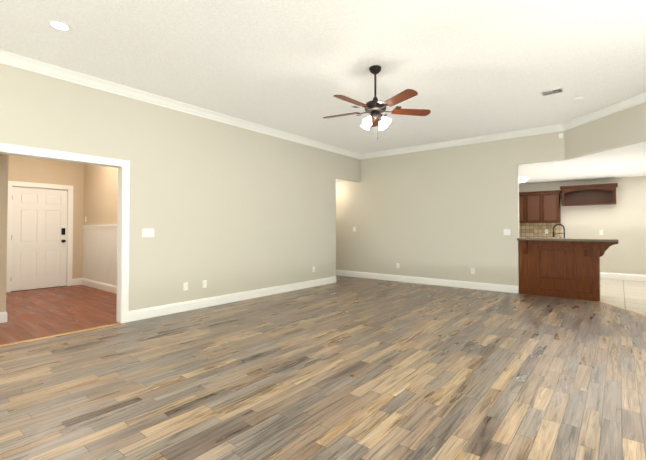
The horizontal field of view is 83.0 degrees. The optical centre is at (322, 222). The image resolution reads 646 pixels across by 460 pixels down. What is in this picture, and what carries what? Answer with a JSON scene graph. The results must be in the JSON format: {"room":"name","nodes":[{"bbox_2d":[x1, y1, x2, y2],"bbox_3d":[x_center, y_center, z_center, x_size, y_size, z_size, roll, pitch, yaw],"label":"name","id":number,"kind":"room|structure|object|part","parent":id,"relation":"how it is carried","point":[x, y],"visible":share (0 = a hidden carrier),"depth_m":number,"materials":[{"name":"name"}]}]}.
{"room":"living room","nodes":[
{"label":"living room","id":0,"kind":"room"},
{"bbox_2d":[0,154,7,311],"bbox_3d":[-5.538,-0.215,5.332,2.880,3.050,0.920,-1,-1,39],"label":"wall","id":1,"kind":"structure","parent":0,"point":[3,207],"depth_m":4.75,"materials":[{"name":"beige paint"}]},
{"bbox_2d":[0,312,3,322],"bbox_3d":[-4.379,1.225,4.440,0.015,0.140,0.750,-1,-1,39],"label":"baseboard","id":2,"kind":"structure","parent":1,"relation":"attached to","point":[1,313],"depth_m":4.72,"materials":[{"name":"white wood"}]},
{"bbox_2d":[4,311,6,322],"bbox_3d":[-5.239,1.246,5.666,2.895,0.140,0.015,-1,-1,39],"label":"baseboard","id":3,"kind":"structure","parent":1,"relation":"attached to","point":[5,313],"depth_m":4.74,"materials":[{"name":"white wood"}]},
{"bbox_2d":[8,155,83,278],"bbox_3d":[-6.062,-0.185,7.069,0.120,3.050,2.720,-1,-1,39],"label":"wall","id":4,"kind":"structure","parent":0,"point":[30,169],"depth_m":7.72,"materials":[{"name":"beige paint"}]},
{"bbox_2d":[11,186,66,291],"bbox_3d":[-5.735,0.328,7.408,0.070,2.035,0.921,-1,-1,39],"label":"front door","id":5,"kind":"structure","parent":4,"relation":"in","point":[39,246],"depth_m":7.38,"materials":[{"name":"white wood"}]},
{"bbox_3d":[-5.733,0.413,7.405,0.065,1.864,0.921,-1,-1,39],"label":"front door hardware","id":6,"kind":"part","parent":5,"relation":"part of","materials":[{"name":"white wood"}]},
{"bbox_2d":[20,195,65,276],"bbox_3d":[-5.662,0.266,7.425,0.097,1.614,0.733,-1,-1,39],"label":"panels","id":7,"kind":"object","parent":5,"relation":"attached to","point":[27,265],"depth_m":7.33,"materials":[{"name":"white wood"}]},
{"bbox_3d":[-5.449,0.277,7.679,0.085,0.304,0.068,-1,-1,39],"label":"handle","id":8,"kind":"part","parent":7,"relation":"part of","materials":[{"name":"black metal"}]},
{"bbox_2d":[6,181,72,291],"bbox_3d":[-5.753,0.278,7.428,0.139,2.135,1.110,-1,-1,39],"label":"door frame","id":9,"kind":"structure","parent":4,"relation":"attached to","point":[69,188],"depth_m":7.52,"materials":[{"name":"white wood"}]},
{"bbox_2d":[0,285,118,344],"bbox_3d":[-4.472,1.318,5.678,4.070,0.003,2.600,-1,-1,39],"label":"floor","id":10,"kind":"structure","parent":0,"point":[37,313],"depth_m":5.37,"materials":[{"name":"brown wood"}]},
{"bbox_2d":[84,164,117,224],"bbox_3d":[-3.697,-0.189,6.826,4.100,3.050,0.120,-1,-1,39],"label":"wall","id":11,"kind":"structure","parent":0,"point":[100,193],"depth_m":7.42,"materials":[{"name":"beige paint"}]},
{"bbox_2d":[79,278,116,293],"bbox_3d":[-3.708,1.264,6.694,3.980,0.140,0.060,-1,-1,39],"label":"baseboard","id":12,"kind":"structure","parent":11,"relation":"attached to","point":[94,284],"depth_m":7.34,"materials":[{"name":"white wood"}]},
{"bbox_2d":[82,224,116,285],"bbox_3d":[-3.701,0.616,6.713,3.978,1.155,0.038,-1,-1,39],"label":"wainscot","id":13,"kind":"structure","parent":11,"relation":"attached to","point":[99,247],"depth_m":7.35,"materials":[{"name":"white wood"}]},
{"bbox_2d":[0,63,360,310],"bbox_3d":[-2.262,-0.216,5.246,0.120,3.050,10.270,-1,-1,39],"label":"wall","id":14,"kind":"structure","parent":0,"point":[221,208],"depth_m":5.55,"materials":[{"name":"beige paint"}]},
{"bbox_2d":[0,143,129,322],"bbox_3d":[-3.046,0.238,4.271,0.158,2.108,1.436,-1,-1,39],"label":"door frame","id":15,"kind":"structure","parent":14,"relation":"attached to","point":[123,212],"depth_m":4.72,"materials":[{"name":"white wood"}]},
{"bbox_2d":[142,229,153,236],"bbox_3d":[-2.382,0.144,4.983,0.016,0.116,0.165,-1,-1,39],"label":"light switch","id":16,"kind":"object","parent":14,"relation":"attached to","point":[147,232],"visible":1,"depth_m":4.98,"materials":[{"name":"white plastic"}]},
{"bbox_2d":[183,282,187,290],"bbox_3d":[-2.033,0.952,5.407,0.008,0.116,0.072,-1,-1,39],"label":"electrical outlet","id":17,"kind":"object","parent":14,"relation":"attached to","point":[185,286],"visible":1,"depth_m":5.40,"materials":[{"name":"white plastic"}]},
{"bbox_2d":[203,280,206,287],"bbox_3d":[-1.831,0.956,5.656,0.008,0.116,0.072,-1,-1,39],"label":"electrical outlet","id":18,"kind":"object","parent":14,"relation":"attached to","point":[204,283],"visible":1,"depth_m":5.65,"materials":[{"name":"white plastic"}]},
{"bbox_2d":[129,276,335,321],"bbox_3d":[-1.121,1.261,6.522,0.015,0.140,4.512,-1,-1,39],"label":"baseboard","id":19,"kind":"structure","parent":14,"relation":"attached to","point":[146,313],"depth_m":5.84,"materials":[{"name":"white wood"}]},
{"bbox_2d":[0,50,645,158],"bbox_3d":[0.271,-1.723,3.143,6.597,0.108,10.250,-1,-1,39],"label":"crown molding","id":20,"kind":"structure","parent":14,"relation":"attached to","point":[27,64],"depth_m":5.64,"materials":[{"name":"white wood"}]},
{"bbox_2d":[0,275,645,459],"bbox_3d":[-0.506,1.284,3.721,8.497,0.003,10.150,-1,-1,39],"label":"floor","id":21,"kind":"structure","parent":0,"point":[348,368],"depth_m":2.91,"materials":[{"name":"brown wood"}]},
{"bbox_2d":[0,323,121,346],"bbox_3d":[-2.999,1.291,4.215,0.060,0.007,1.254,-1,-1,39],"label":"transition piece","id":22,"kind":"object","parent":21,"relation":"on","point":[58,334],"visible":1,"depth_m":4.16,"materials":[{"name":"brown wood"}]},
{"bbox_2d":[0,0,645,153],"bbox_3d":[0.605,-1.802,5.223,13.000,0.120,14.200,-1,-1,39],"label":"ceiling","id":23,"kind":"structure","parent":0,"point":[464,69],"depth_m":3.89,"materials":[{"name":"white paint"}]},
{"bbox_2d":[48,20,70,31],"bbox_3d":[-2.379,-1.771,3.301,0.173,0.006,0.173,-1,-1,39],"label":"recessed light","id":24,"kind":"object","parent":23,"relation":"in","point":[59,25],"visible":1,"depth_m":3.30,"materials":[{"name":"white plastic"}]},
{"bbox_2d":[323,65,430,138],"bbox_3d":[0.558,-1.349,4.136,1.259,0.822,1.239,-1,-1,39],"label":"ceiling fan","id":25,"kind":"object","parent":23,"relation":"hanging from","point":[375,107],"visible":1,"depth_m":4.09,"materials":[{"name":"brown wood"}]},
{"bbox_3d":[0.210,-1.271,4.345,0.454,0.036,0.209,-1,-1,39],"label":"blade","id":26,"kind":"part","parent":25,"relation":"part of","materials":[{"name":"brown wood"}]},
{"bbox_3d":[0.290,-1.279,3.851,0.166,0.036,0.460,-1,-1,39],"label":"blade","id":27,"kind":"part","parent":25,"relation":"part of","materials":[{"name":"brown wood"}]},
{"bbox_3d":[0.595,-1.458,4.156,0.246,0.602,0.246,-1,-1,39],"label":"motor","id":28,"kind":"part","parent":25,"relation":"part of","materials":[{"name":"black metal"}]},
{"bbox_3d":[0.660,-1.267,4.573,0.316,0.036,0.430,-1,-1,39],"label":"blade","id":29,"kind":"part","parent":25,"relation":"part of","materials":[{"name":"brown wood"}]},
{"bbox_3d":[0.791,-1.280,3.774,0.442,0.036,0.280,-1,-1,39],"label":"blade","id":30,"kind":"part","parent":25,"relation":"part of","materials":[{"name":"brown wood"}]},
{"bbox_3d":[1.013,-1.273,4.222,0.370,0.036,0.396,-1,-1,39],"label":"blade","id":31,"kind":"part","parent":25,"relation":"part of","materials":[{"name":"brown wood"}]},
{"bbox_2d":[539,87,564,96],"bbox_3d":[3.070,-1.742,4.897,0.270,0.012,0.200,-1,-1,39],"label":"ceiling vent","id":32,"kind":"object","parent":23,"relation":"in","point":[551,92],"visible":0.98,"depth_m":4.89,"materials":[{"name":"white metal"}]},
{"bbox_2d":[572,96,583,100],"bbox_3d":[3.573,-1.725,5.121,0.136,0.036,0.136,-1,-1,39],"label":"smoke detector","id":33,"kind":"object","parent":23,"relation":"attached to","point":[579,98],"visible":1,"depth_m":5.09,"materials":[{"name":"white plastic"}]},
{"bbox_2d":[336,131,569,285],"bbox_3d":[1.837,-0.162,8.457,6.450,3.050,0.120,-1,-1,39],"label":"wall","id":34,"kind":"structure","parent":0,"point":[449,213],"depth_m":7.81,"materials":[{"name":"beige paint"}]},
{"bbox_2d":[336,270,518,292],"bbox_3d":[1.526,1.296,8.596,5.520,0.140,0.015,-1,-1,39],"label":"baseboard","id":35,"kind":"structure","parent":34,"relation":"attached to","point":[421,280],"depth_m":7.88,"materials":[{"name":"white wood"}]},
{"bbox_2d":[504,229,509,234],"bbox_3d":[3.523,0.189,6.997,0.118,0.116,0.016,-1,-1,39],"label":"light switch","id":36,"kind":"object","parent":34,"relation":"attached to","point":[506,231],"visible":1,"depth_m":7.00,"materials":[{"name":"white plastic"}]},
{"bbox_2d":[519,176,645,274],"bbox_3d":[7.355,-0.158,8.684,6.700,3.050,0.120,-1,-1,39],"label":"wall","id":37,"kind":"structure","parent":0,"point":[623,219],"depth_m":8.82,"materials":[{"name":"beige paint"}]},
{"bbox_2d":[519,194,526,221],"bbox_3d":[5.235,-0.359,10.108,0.818,0.760,0.338,-1,-1,39],"label":"upper cabinet","id":38,"kind":"object","parent":37,"relation":"attached to","point":[522,198],"depth_m":9.79,"materials":[{"name":"brown wood"}]},
{"bbox_2d":[519,223,561,237],"bbox_3d":[5.503,0.251,10.093,1.840,0.460,0.012,-1,-1,39],"label":"backsplash","id":39,"kind":"structure","parent":37,"relation":"attached to","point":[531,230],"depth_m":9.84,"materials":[{"name":"tile"}]},
{"bbox_2d":[527,194,560,221],"bbox_3d":[5.781,-0.366,9.666,0.818,0.760,0.338,-1,-1,39],"label":"upper cabinet","id":40,"kind":"object","parent":37,"relation":"attached to","point":[538,207],"depth_m":9.49,"materials":[{"name":"brown wood"}]},
{"bbox_2d":[560,183,617,205],"bbox_3d":[6.552,-0.669,9.028,1.140,0.485,0.366,-1,-1,39],"label":"shelf","id":41,"kind":"object","parent":37,"relation":"attached to","point":[591,194],"visible":1,"depth_m":9.06,"materials":[{"name":"brown wood"}]},
{"bbox_2d":[600,272,645,280],"bbox_3d":[8.028,1.286,8.029,4.660,0.140,0.015,-1,-1,39],"label":"baseboard","id":42,"kind":"structure","parent":37,"relation":"attached to","point":[602,275],"depth_m":8.71,"materials":[{"name":"white wood"}]},
{"bbox_2d":[519,141,645,183],"bbox_3d":[5.472,-1.144,6.376,6.500,0.056,5.863,-1,-1,39],"label":"ceiling","id":43,"kind":"structure","parent":0,"point":[627,161],"depth_m":7.34,"materials":[{"name":"white paint"}]},
{"bbox_2d":[519,177,527,182],"bbox_3d":[4.795,-1.010,8.970,0.430,0.123,0.430,-1,-1,39],"label":"light","id":44,"kind":"object","parent":43,"relation":"attached to","point":[522,179],"visible":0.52,"depth_m":8.80,"materials":[{"name":"white"}]},
{"bbox_2d":[565,103,645,158],"bbox_3d":[4.488,-0.224,4.809,0.120,3.050,3.250,0,-1,-6],"label":"wall","id":45,"kind":"structure","parent":0,"point":[625,127],"depth_m":5.58,"materials":[{"name":"beige paint"}]},
{"bbox_2d":[600,278,645,314],"bbox_3d":[0.566,1.360,5.200,13.100,0.097,14.200,-1,-1,39],"label":"floor","id":46,"kind":"structure","parent":0,"point":[630,295],"depth_m":6.76,"materials":[{"name":"beige tile"}]},
{"bbox_2d":[517,224,618,300],"bbox_3d":[4.455,0.680,6.664,1.466,1.306,0.952,-1,-1,39],"label":"bar","id":47,"kind":"object","parent":46,"relation":"on","point":[564,267],"visible":1,"depth_m":6.44,"materials":[{"name":"brown wood"}]},
{"bbox_3d":[4.142,0.743,6.488,0.570,0.575,0.018,-1,-1,39],"label":"panel","id":48,"kind":"part","parent":47,"relation":"part of","materials":[{"name":"brown wood"}]},
{"bbox_2d":[552,224,564,237],"bbox_3d":[4.438,0.228,6.872,0.216,0.396,0.116,-1,-1,39],"label":"faucet","id":49,"kind":"object","parent":47,"relation":"on","point":[553,235],"depth_m":6.90,"materials":[{"name":"black metal"}]},
{"bbox_2d":[598,301,645,315],"bbox_3d":[4.523,1.310,5.370,0.040,0.008,1.444,0,-1,6],"label":"transition piece","id":50,"kind":"object","parent":46,"relation":"on","point":[622,308],"visible":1,"depth_m":5.52,"materials":[{"name":"brown wood"}]}
]}

